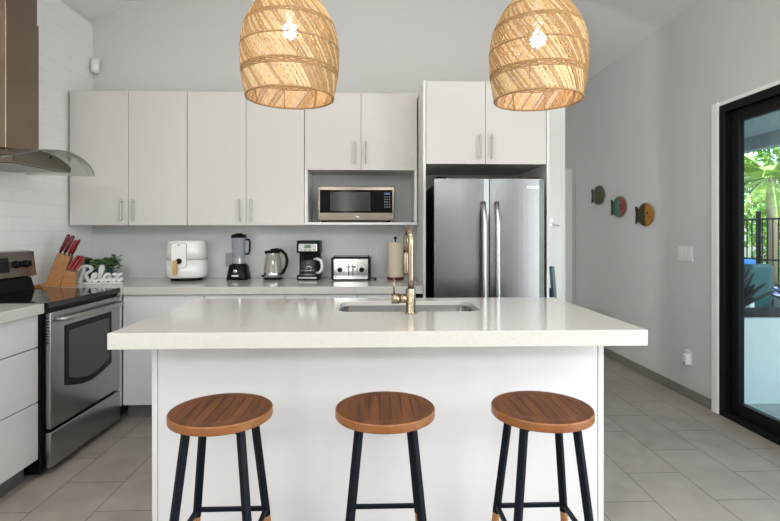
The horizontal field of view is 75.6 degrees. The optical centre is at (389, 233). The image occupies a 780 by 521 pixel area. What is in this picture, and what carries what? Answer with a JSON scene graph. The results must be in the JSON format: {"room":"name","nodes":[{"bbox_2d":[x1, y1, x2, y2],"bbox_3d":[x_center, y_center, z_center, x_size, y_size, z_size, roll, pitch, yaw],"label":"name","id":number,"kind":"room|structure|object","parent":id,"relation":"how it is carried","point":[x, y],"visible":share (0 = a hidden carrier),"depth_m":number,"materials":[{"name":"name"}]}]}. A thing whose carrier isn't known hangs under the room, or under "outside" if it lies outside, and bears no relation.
{"room":"kitchen","nodes":[
{"label":"kitchen","id":0,"kind":"room"},
{"bbox_2d":[0,0,92,284],"bbox_3d":[-2.429,-0.245,1.309,0.156,3.045,9.280,0,0,-2],"label":"wall","id":1,"kind":"structure","parent":0,"point":[34,209],"depth_m":3.62,"materials":[{"name":"tile"}]},
{"bbox_2d":[0,0,94,176],"bbox_3d":[-2.151,-1.084,2.949,0.507,1.399,0.843,0,0,-2],"label":"range hood","id":2,"kind":"object","parent":1,"relation":"attached to","point":[20,151],"visible":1,"depth_m":2.93,"materials":[{"name":"silver metal"}]},
{"bbox_2d":[92,0,561,277],"bbox_3d":[-0.492,-0.771,4.273,3.928,4.097,0.146,0,0,-2],"label":"wall","id":3,"kind":"structure","parent":0,"point":[386,46],"depth_m":4.18,"materials":[{"name":"paint"}]},
{"bbox_2d":[90,57,99,73],"bbox_3d":[-2.403,-1.371,4.100,0.066,0.115,0.065,0,0,-40],"label":"sensor","id":4,"kind":"object","parent":3,"relation":"attached to","point":[95,62],"visible":1,"depth_m":4.08,"materials":[{"name":"white plastic"}]},
{"bbox_2d":[70,90,201,225],"bbox_3d":[-1.984,-0.574,3.959,0.874,1.016,0.378,0,0,-2],"label":"upper cabinet","id":5,"kind":"object","parent":3,"relation":"attached to","point":[134,143],"visible":0.97,"depth_m":3.81,"materials":[{"name":"white laminate"}]},
{"bbox_2d":[225,253,233,266],"bbox_3d":[-1.327,0.212,4.168,0.072,0.116,0.008,0,0,-2],"label":"wall outlet","id":6,"kind":"object","parent":3,"relation":"attached to","point":[229,257],"visible":0.86,"depth_m":4.17,"materials":[{"name":"grey plastic"}]},
{"bbox_2d":[188,92,309,225],"bbox_3d":[-1.103,-0.574,3.989,0.883,1.016,0.378,0,0,-2],"label":"upper cabinet","id":7,"kind":"object","parent":3,"relation":"attached to","point":[246,159],"visible":0.89,"depth_m":3.83,"materials":[{"name":"white laminate"}]},
{"bbox_2d":[287,246,295,259],"bbox_3d":[-0.817,0.162,4.185,0.072,0.116,0.008,0,0,-2],"label":"wall outlet","id":8,"kind":"object","parent":3,"relation":"attached to","point":[291,250],"visible":0.92,"depth_m":4.18,"materials":[{"name":"plastic"}]},
{"bbox_2d":[304,93,416,225],"bbox_3d":[-0.227,-0.576,4.018,0.864,1.012,0.378,0,0,-2],"label":"upper cabinet","id":9,"kind":"object","parent":3,"relation":"attached to","point":[357,139],"visible":0.95,"depth_m":3.87,"materials":[{"name":"white laminate"}]},
{"bbox_2d":[318,187,393,221],"bbox_3d":[-0.265,-0.228,4.032,0.588,0.277,0.303,0,0,-2],"label":"microwave oven","id":10,"kind":"object","parent":9,"relation":"on","point":[334,203],"visible":0.97,"depth_m":3.88,"materials":[{"name":"silver metal"}]},
{"bbox_2d":[304,222,416,225],"bbox_3d":[-0.228,-0.080,4.031,0.864,0.020,0.353,0,0,-2],"label":"shelf","id":11,"kind":"object","parent":9,"relation":"attached to","point":[305,223],"depth_m":3.86,"materials":[{"name":"white laminate"}]},
{"bbox_2d":[368,246,376,259],"bbox_3d":[-0.147,0.162,4.207,0.072,0.116,0.008,0,0,-2],"label":"wall outlet","id":12,"kind":"object","parent":3,"relation":"attached to","point":[372,250],"visible":0.88,"depth_m":4.21,"materials":[{"name":"plastic"}]},
{"bbox_2d":[521,59,564,300],"bbox_3d":[1.290,-0.098,4.327,0.371,2.750,0.178,0,0,-2],"label":"trim","id":13,"kind":"structure","parent":3,"relation":"attached to","point":[556,116],"depth_m":4.25,"materials":[{"name":"white"}]},
{"bbox_2d":[68,0,697,82],"bbox_3d":[0.028,-2.341,1.392,5.071,1.278,9.580,0,0,-2],"label":"ceiling","id":14,"kind":"structure","parent":0,"point":[614,27],"depth_m":4.41,"materials":[{"name":"white paint"}]},
{"bbox_2d":[239,0,338,109],"bbox_3d":[-0.434,-1.614,2.187,0.427,2.053,0.427,0,0,29],"label":"pendant lamp","id":15,"kind":"object","parent":14,"relation":"hanging from","point":[325,84],"visible":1,"depth_m":2.04,"materials":[{"name":"wicker"}]},
{"bbox_2d":[489,0,589,111],"bbox_3d":[0.653,-1.566,2.223,0.427,1.956,0.427,0,0,-38],"label":"pendant lamp","id":16,"kind":"object","parent":14,"relation":"hanging from","point":[506,85],"visible":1,"depth_m":2.07,"materials":[{"name":"wicker"}]},
{"bbox_2d":[533,0,541,24],"bbox_3d":[0.653,-0.988,2.223,0.040,0.120,0.040,0,0,-2],"label":"socket","id":17,"kind":"object","parent":16,"relation":"attached to","point":[540,22],"depth_m":2.21,"materials":[{"name":"white wicker"}]},
{"bbox_2d":[0,355,779,520],"bbox_3d":[0.028,1.337,1.392,5.071,0.120,9.580,0,0,-2],"label":"floor","id":18,"kind":"structure","parent":0,"point":[668,456],"depth_m":2.69,"materials":[{"name":"tile"}]},
{"bbox_2d":[0,315,37,497],"bbox_3d":[-2.099,0.846,2.149,0.566,0.862,0.918,0,0,-2],"label":"base cabinet","id":19,"kind":"object","parent":18,"relation":"on","point":[18,338],"visible":0.88,"depth_m":2.47,"materials":[{"name":"grey wood"}]},
{"bbox_2d":[0,304,43,323],"bbox_3d":[-2.081,0.388,2.132,0.592,0.052,0.962,0,0,-2],"label":"countertop","id":20,"kind":"structure","parent":19,"relation":"on","point":[8,312],"depth_m":2.47,"materials":[{"name":"white stone"}]},
{"bbox_2d":[0,250,123,474],"bbox_3d":[-2.070,0.681,2.994,0.672,1.152,0.753,0,0,-2],"label":"electric range","id":21,"kind":"object","parent":18,"relation":"on","point":[79,378],"visible":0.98,"depth_m":2.91,"materials":[{"name":"silver metal"}]},
{"bbox_2d":[0,288,119,308],"bbox_3d":[-2.102,0.376,2.993,0.606,0.031,0.753,0,0,-2],"label":"cooktop","id":22,"kind":"object","parent":21,"relation":"in","point":[52,298],"depth_m":2.99,"materials":[{"name":"black ceramic"}]},
{"bbox_2d":[115,295,127,414],"bbox_3d":[-2.140,0.846,3.763,0.593,0.862,0.767,0,0,-2],"label":"base cabinet","id":23,"kind":"object","parent":18,"relation":"on","point":[123,408],"visible":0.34,"depth_m":3.43,"materials":[{"name":"grey"}]},
{"bbox_2d":[42,277,422,295],"bbox_3d":[-1.108,0.388,3.793,2.649,0.052,0.770,0,0,-2],"label":"countertop","id":24,"kind":"structure","parent":23,"relation":"on","point":[324,285],"depth_m":3.47,"materials":[{"name":"white stone"}]},
{"bbox_2d":[34,253,77,287],"bbox_3d":[-2.297,0.245,3.463,0.240,0.232,0.093,0,0,-22],"label":"knife block","id":25,"kind":"object","parent":24,"relation":"on","point":[59,275],"visible":0.92,"depth_m":3.44,"materials":[{"name":"brown wood"}]},
{"bbox_2d":[59,234,70,252],"bbox_3d":[-2.238,0.065,3.464,0.068,0.131,0.026,0,0,-22],"label":"knife","id":26,"kind":"object","parent":25,"relation":"in","point":[67,237],"visible":1,"depth_m":3.46,"materials":[{"name":"red plastic"}]},
{"bbox_2d":[63,235,74,253],"bbox_3d":[-2.215,0.074,3.474,0.068,0.131,0.026,0,0,-22],"label":"knife","id":27,"kind":"object","parent":25,"relation":"in","point":[72,237],"visible":1,"depth_m":3.46,"materials":[{"name":"red plastic"}]},
{"bbox_2d":[68,240,77,254],"bbox_3d":[-2.205,0.093,3.497,0.058,0.108,0.026,0,0,-22],"label":"knife","id":28,"kind":"object","parent":25,"relation":"in","point":[74,243],"visible":1,"depth_m":3.49,"materials":[{"name":"red plastic"}]},
{"bbox_2d":[67,255,78,269],"bbox_3d":[-2.189,0.197,3.473,0.073,0.100,0.015,0,0,-22],"label":"steak knife","id":29,"kind":"object","parent":25,"relation":"in","point":[77,256],"visible":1,"depth_m":3.47,"materials":[{"name":"red"}]},
{"bbox_2d":[71,239,80,254],"bbox_3d":[-2.201,0.093,3.527,0.058,0.116,0.018,0,0,-22],"label":"knife","id":30,"kind":"object","parent":25,"relation":"in","point":[79,240],"visible":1,"depth_m":3.52,"materials":[{"name":"red plastic"}]},
{"bbox_2d":[70,257,81,269],"bbox_3d":[-2.171,0.205,3.481,0.070,0.094,0.015,0,0,-22],"label":"steak knife","id":31,"kind":"object","parent":25,"relation":"in","point":[79,258],"visible":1,"depth_m":3.48,"materials":[{"name":"red"}]},
{"bbox_2d":[74,258,84,270],"bbox_3d":[-2.153,0.213,3.488,0.066,0.090,0.015,0,0,-22],"label":"steak knife","id":32,"kind":"object","parent":25,"relation":"in","point":[83,259],"visible":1,"depth_m":3.48,"materials":[{"name":"red"}]},
{"bbox_2d":[77,265,123,283],"bbox_3d":[-2.115,0.292,3.670,0.320,0.139,0.022,0,0,-8],"label":"word sign","id":33,"kind":"object","parent":24,"relation":"on","point":[105,279],"visible":0.98,"depth_m":3.66,"materials":[{"name":"white wood"}]},
{"bbox_2d":[81,254,123,281],"bbox_3d":[-2.244,0.257,3.883,0.336,0.208,0.346,0,0,-2],"label":"potted plant","id":34,"kind":"object","parent":24,"relation":"on","point":[109,263],"visible":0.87,"depth_m":3.82,"materials":[{"name":"green plant"}]},
{"bbox_2d":[165,240,207,280],"bbox_3d":[-1.598,0.205,3.956,0.305,0.312,0.342,0,0,-15],"label":"air fryer","id":35,"kind":"object","parent":24,"relation":"on","point":[186,260],"visible":1,"depth_m":3.85,"materials":[{"name":"white plastic"}]},
{"bbox_2d":[226,233,250,279],"bbox_3d":[-1.205,0.177,4.018,0.182,0.368,0.175,0,0,-2],"label":"blender","id":36,"kind":"object","parent":24,"relation":"on","point":[238,270],"visible":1,"depth_m":3.96,"materials":[{"name":"black plastic"}]},
{"bbox_2d":[231,238,250,263],"bbox_3d":[-1.190,0.132,4.022,0.154,0.208,0.118,0,0,-2],"label":"jar","id":37,"kind":"object","parent":36,"relation":"on","point":[235,260],"depth_m":4.00,"materials":[{"name":"clear glass"}]},
{"bbox_2d":[261,248,288,279],"bbox_3d":[-0.926,0.237,4.029,0.171,0.249,0.164,0,0,41],"label":"electric kettle","id":38,"kind":"object","parent":24,"relation":"on","point":[271,275],"visible":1,"depth_m":4.00,"materials":[{"name":"silver plastic"}]},
{"bbox_2d":[297,240,323,279],"bbox_3d":[-0.629,0.206,4.035,0.210,0.310,0.212,0,0,-2],"label":"coffee maker","id":39,"kind":"object","parent":24,"relation":"on","point":[311,264],"visible":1,"depth_m":3.95,"materials":[{"name":"black plastic"}]},
{"bbox_2d":[331,255,370,280],"bbox_3d":[-0.308,0.269,4.030,0.310,0.185,0.288,0,0,-2],"label":"toaster","id":40,"kind":"object","parent":24,"relation":"on","point":[343,267],"visible":1,"depth_m":3.91,"materials":[{"name":"silver metal"}]},
{"bbox_2d":[387,236,403,279],"bbox_3d":[0.043,0.190,4.034,0.136,0.343,0.136,0,0,-2],"label":"paper towel holder","id":41,"kind":"object","parent":24,"relation":"on","point":[395,237],"visible":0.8,"depth_m":3.98,"materials":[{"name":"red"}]},
{"bbox_2d":[387,242,402,276],"bbox_3d":[0.043,0.203,4.034,0.130,0.279,0.130,0,0,-2],"label":"paper towel roll","id":42,"kind":"object","parent":41,"relation":"on","point":[394,249],"visible":0.98,"depth_m":3.98,"materials":[{"name":"beige paper"}]},
{"bbox_2d":[123,295,204,416],"bbox_3d":[-1.564,0.846,3.804,0.546,0.862,0.710,0,0,-2],"label":"base cabinet","id":43,"kind":"object","parent":18,"relation":"on","point":[137,364],"visible":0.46,"depth_m":3.44,"materials":[{"name":"grey"}]},
{"bbox_2d":[167,393,272,520],"bbox_3d":[-0.559,0.927,1.667,0.333,0.699,0.333,0,0,-2],"label":"bar stool","id":44,"kind":"object","parent":18,"relation":"on","point":[222,414],"visible":1,"depth_m":1.62,"materials":[{"name":"brown wood"}]},
{"bbox_2d":[205,294,284,298],"bbox_3d":[-1.014,0.846,3.808,0.546,0.862,0.740,0,0,-2],"label":"base cabinet","id":45,"kind":"object","parent":18,"relation":"on","point":[249,296],"visible":0.06,"depth_m":3.47,"materials":[{"name":"grey"}]},
{"bbox_2d":[285,294,356,297],"bbox_3d":[-0.489,0.846,3.825,0.496,0.862,0.740,0,0,-2],"label":"base cabinet","id":46,"kind":"object","parent":18,"relation":"on","point":[286,295],"visible":0.09,"depth_m":3.49,"materials":[{"name":"grey"}]},
{"bbox_2d":[357,294,390,297],"bbox_3d":[-0.035,0.846,3.841,0.406,0.862,0.740,0,0,-2],"label":"base cabinet","id":47,"kind":"object","parent":18,"relation":"on","point":[358,295],"visible":0.08,"depth_m":3.50,"materials":[{"name":"grey"}]},
{"bbox_2d":[152,346,603,520],"bbox_3d":[-0.049,0.851,2.474,1.930,0.853,0.652,0,0,-2],"label":"kitchen island","id":48,"kind":"object","parent":18,"relation":"on","point":[307,452],"visible":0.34,"depth_m":2.15,"materials":[{"name":"white laminate"}]},
{"bbox_2d":[107,297,647,349],"bbox_3d":[-0.045,0.392,2.355,2.006,0.060,0.980,0,0,-2],"label":"island countertop","id":49,"kind":"structure","parent":48,"relation":"on","point":[274,323],"depth_m":1.95,"materials":[{"name":"white stone"}]},
{"bbox_2d":[391,225,416,313],"bbox_3d":[0.063,0.161,2.348,0.116,0.402,0.170,0,0,-2],"label":"faucet","id":50,"kind":"object","parent":49,"relation":"on","point":[409,298],"visible":1,"depth_m":2.28,"materials":[{"name":"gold metal"}]},
{"bbox_2d":[341,305,474,311],"bbox_3d":[0.090,0.481,2.530,0.677,0.194,0.357,0,0,-2],"label":"sink","id":51,"kind":"object","parent":49,"relation":"in","point":[376,308],"visible":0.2,"depth_m":2.70,"materials":[{"name":"silver metal"}]},
{"bbox_2d":[335,391,434,520],"bbox_3d":[-0.016,0.927,1.685,0.333,0.699,0.333,0,0,-2],"label":"bar stool","id":52,"kind":"object","parent":18,"relation":"on","point":[380,412],"visible":1,"depth_m":1.59,"materials":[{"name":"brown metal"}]},
{"bbox_2d":[415,80,548,297],"bbox_3d":[0.665,0.102,3.867,0.890,2.350,0.750,0,0,-2],"label":"tall cabinet","id":53,"kind":"object","parent":18,"relation":"on","point":[461,130],"visible":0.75,"depth_m":3.53,"materials":[{"name":"white laminate"}]},
{"bbox_2d":[426,177,543,297],"bbox_3d":[0.663,0.429,3.701,0.749,1.635,0.746,0,0,-2],"label":"refrigerator","id":54,"kind":"object","parent":18,"relation":"on","point":[485,237],"visible":0.61,"depth_m":3.40,"materials":[{"name":"silver metal"}]},
{"bbox_2d":[491,391,594,520],"bbox_3d":[0.510,0.927,1.693,0.333,0.699,0.333,0,0,-2],"label":"bar stool","id":55,"kind":"object","parent":18,"relation":"on","point":[536,411],"visible":1,"depth_m":1.64,"materials":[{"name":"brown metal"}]},
{"bbox_2d":[549,266,556,297],"bbox_3d":[1.233,0.762,3.934,0.209,1.030,0.240,0,0,-2],"label":"step stool","id":56,"kind":"object","parent":18,"relation":"on","point":[552,291],"visible":0.2,"depth_m":3.82,"materials":[{"name":"blue metal"}]},
{"bbox_2d":[565,93,575,304],"bbox_3d":[-0.132,-0.771,6.099,4.771,4.097,0.140,0,0,-2],"label":"wall","id":57,"kind":"structure","parent":0,"point":[570,111],"depth_m":6.11,"materials":[{"name":"paint"}]},
{"bbox_2d":[565,168,571,302],"bbox_3d":[1.781,0.242,6.081,0.850,2.070,0.025,0,0,-2],"label":"trim","id":58,"kind":"structure","parent":57,"relation":"attached to","point":[568,172],"depth_m":6.08,"materials":[{"name":"white"}]},
{"bbox_2d":[576,0,779,398],"bbox_3d":[2.487,-0.245,1.475,0.150,3.045,9.280,0,0,-2],"label":"wall","id":59,"kind":"structure","parent":0,"point":[643,121],"depth_m":4.25,"materials":[{"name":"paint"}]},
{"bbox_2d":[591,186,603,204],"bbox_3d":[2.256,-0.420,5.471,0.041,0.206,0.293,0,0,3],"label":"fish ornament","id":60,"kind":"object","parent":59,"relation":"attached to","point":[597,194],"visible":1,"depth_m":5.43,"materials":[{"name":"green ceramic"}]},
{"bbox_2d":[611,197,624,216],"bbox_3d":[2.272,-0.269,5.011,0.041,0.206,0.293,0,0,3],"label":"fish ornament","id":61,"kind":"object","parent":59,"relation":"attached to","point":[618,206],"visible":1,"depth_m":4.97,"materials":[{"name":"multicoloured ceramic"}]},
{"bbox_2d":[635,203,652,225],"bbox_3d":[2.288,-0.175,4.531,0.041,0.206,0.293,0,0,3],"label":"fish ornament","id":62,"kind":"object","parent":59,"relation":"attached to","point":[644,214],"visible":1,"depth_m":4.50,"materials":[{"name":"orange ceramic"}]},
{"bbox_2d":[604,347,710,409],"bbox_3d":[2.291,1.240,4.880,0.012,0.075,2.460,0,0,-2],"label":"baseboard","id":63,"kind":"structure","parent":59,"relation":"attached to","point":[698,398],"depth_m":4.25,"materials":[{"name":"tile"}]},
{"bbox_2d":[678,246,692,261],"bbox_3d":[2.322,0.155,3.958,0.011,0.120,0.184,0,0,-2],"label":"light switch","id":64,"kind":"object","parent":59,"relation":"attached to","point":[685,253],"visible":1,"depth_m":3.94,"materials":[{"name":"white plastic"}]},
{"bbox_2d":[682,349,691,365],"bbox_3d":[2.306,0.962,3.920,0.046,0.116,0.072,0,0,-2],"label":"wall outlet","id":65,"kind":"object","parent":59,"relation":"attached to","point":[687,356],"visible":1,"depth_m":3.89,"materials":[{"name":"white plastic"}]},
{"bbox_2d":[711,80,779,413],"bbox_3d":[2.388,0.172,2.332,0.050,2.210,2.600,0,0,-2],"label":"trim","id":66,"kind":"structure","parent":59,"relation":"attached to","point":[714,107],"depth_m":3.58,"materials":[{"name":"white"}]},
{"bbox_2d":[719,84,779,445],"bbox_3d":[2.443,0.187,2.299,0.142,2.180,2.530,0,0,-2],"label":"door","id":67,"kind":"structure","parent":59,"relation":"in","point":[732,115],"depth_m":3.45,"materials":[{"name":"black metal"}]},
{"label":"outside","id":68,"kind":"structure","parent":0,"visible":0},
{"bbox_3d":[10.823,1.382,8.370,9.800,0.110,24.000,0,0,-2],"label":"lawn","id":69,"kind":"structure","parent":68,"visible":0},
{"bbox_2d":[744,154,761,181],"bbox_3d":[9.249,-0.884,14.807,2.894,4.429,2.979,0,0,32],"label":"palm tree","id":70,"kind":"object","parent":69,"relation":"on","point":[747,157],"visible":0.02,"depth_m":14.53,"materials":[{"name":"green plant"}]},
{"bbox_2d":[744,211,779,284],"bbox_3d":[6.106,0.477,5.985,0.050,1.700,7.550,0,0,-2],"label":"metal fence","id":71,"kind":"object","parent":69,"relation":"on","point":[759,259],"visible":0.22,"depth_m":8.21,"materials":[{"name":"black metal"}]},
{"bbox_2d":[744,162,779,286],"bbox_3d":[7.369,-0.056,9.775,1.988,2.775,2.108,0,0,-2],"label":"palm tree","id":72,"kind":"object","parent":69,"relation":"on","point":[758,173],"visible":0.67,"depth_m":9.68,"materials":[{"name":"green plant"}]},
{"bbox_2d":[744,146,779,252],"bbox_3d":[12.299,-1.360,12.424,2.708,5.528,11.328,0,0,-2],"label":"tree","id":73,"kind":"object","parent":69,"relation":"on","point":[767,159],"visible":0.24,"depth_m":15.85,"materials":[{"name":"green plant"}]},
{"bbox_2d":[744,186,779,284],"bbox_3d":[9.597,-0.013,11.727,2.030,2.885,2.717,0,0,-2],"label":"bush","id":74,"kind":"object","parent":69,"relation":"on","point":[760,201],"visible":0.18,"depth_m":12.27,"materials":[{"name":"green plant"}]},
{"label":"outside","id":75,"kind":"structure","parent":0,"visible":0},
{"bbox_2d":[749,404,779,418],"bbox_3d":[4.284,1.352,3.647,3.590,0.110,11.000,0,0,-2],"label":"patio","id":76,"kind":"structure","parent":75,"point":[773,410],"depth_m":3.74,"materials":[{"name":"grey concrete"}]},
{"bbox_2d":[744,307,779,404],"bbox_3d":[3.164,0.962,4.079,1.100,0.670,0.500,0,0,-2],"label":"planter","id":77,"kind":"object","parent":76,"relation":"on","point":[761,324],"visible":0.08,"depth_m":3.82,"materials":[{"name":"white concrete"}]},
{"bbox_2d":[744,269,778,306],"bbox_3d":[2.799,0.449,4.085,0.442,0.346,0.494,0,0,-2],"label":"agave plant","id":78,"kind":"object","parent":77,"relation":"on","point":[749,292],"visible":0.27,"depth_m":3.98,"materials":[{"name":"green plant"}]},
{"bbox_2d":[770,283,779,298],"bbox_3d":[3.301,0.454,4.074,0.331,0.336,0.460,0,0,-2],"label":"agave plant","id":79,"kind":"object","parent":77,"relation":"on","point":[778,286],"visible":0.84,"depth_m":4.15,"materials":[{"name":"green plant"}]},
{"bbox_2d":[744,264,779,306],"bbox_3d":[4.066,0.822,5.516,0.790,0.950,0.750,0,0,-2],"label":"patio chair","id":80,"kind":"object","parent":76,"relation":"on","point":[764,273],"visible":0.09,"depth_m":5.75,"materials":[{"name":"teal fabric"}]},
{"bbox_2d":[744,259,779,294],"bbox_3d":[4.678,0.822,6.637,0.790,0.950,0.750,0,0,-2],"label":"patio chair","id":81,"kind":"object","parent":76,"relation":"on","point":[746,261],"visible":0.09,"depth_m":6.87,"materials":[{"name":"blue fabric"}]},
{"bbox_2d":[744,259,755,263],"bbox_3d":[4.668,0.622,6.937,0.700,0.550,0.150,0,0,-2],"label":"cushion","id":82,"kind":"object","parent":81,"relation":"on","point":[746,261],"depth_m":6.87,"materials":[{"name":"blue fabric"}]},
{"bbox_3d":[4.758,0.097,7.825,0.120,2.400,0.120,0,0,-2],"label":"porch post","id":83,"kind":"object","parent":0,"visible":0},
{"bbox_2d":[744,110,779,153],"bbox_3d":[3.740,-1.253,3.628,2.480,0.300,11.000,0,0,-2],"label":"porch roof","id":84,"kind":"structure","parent":83,"relation":"on","point":[761,132],"depth_m":6.20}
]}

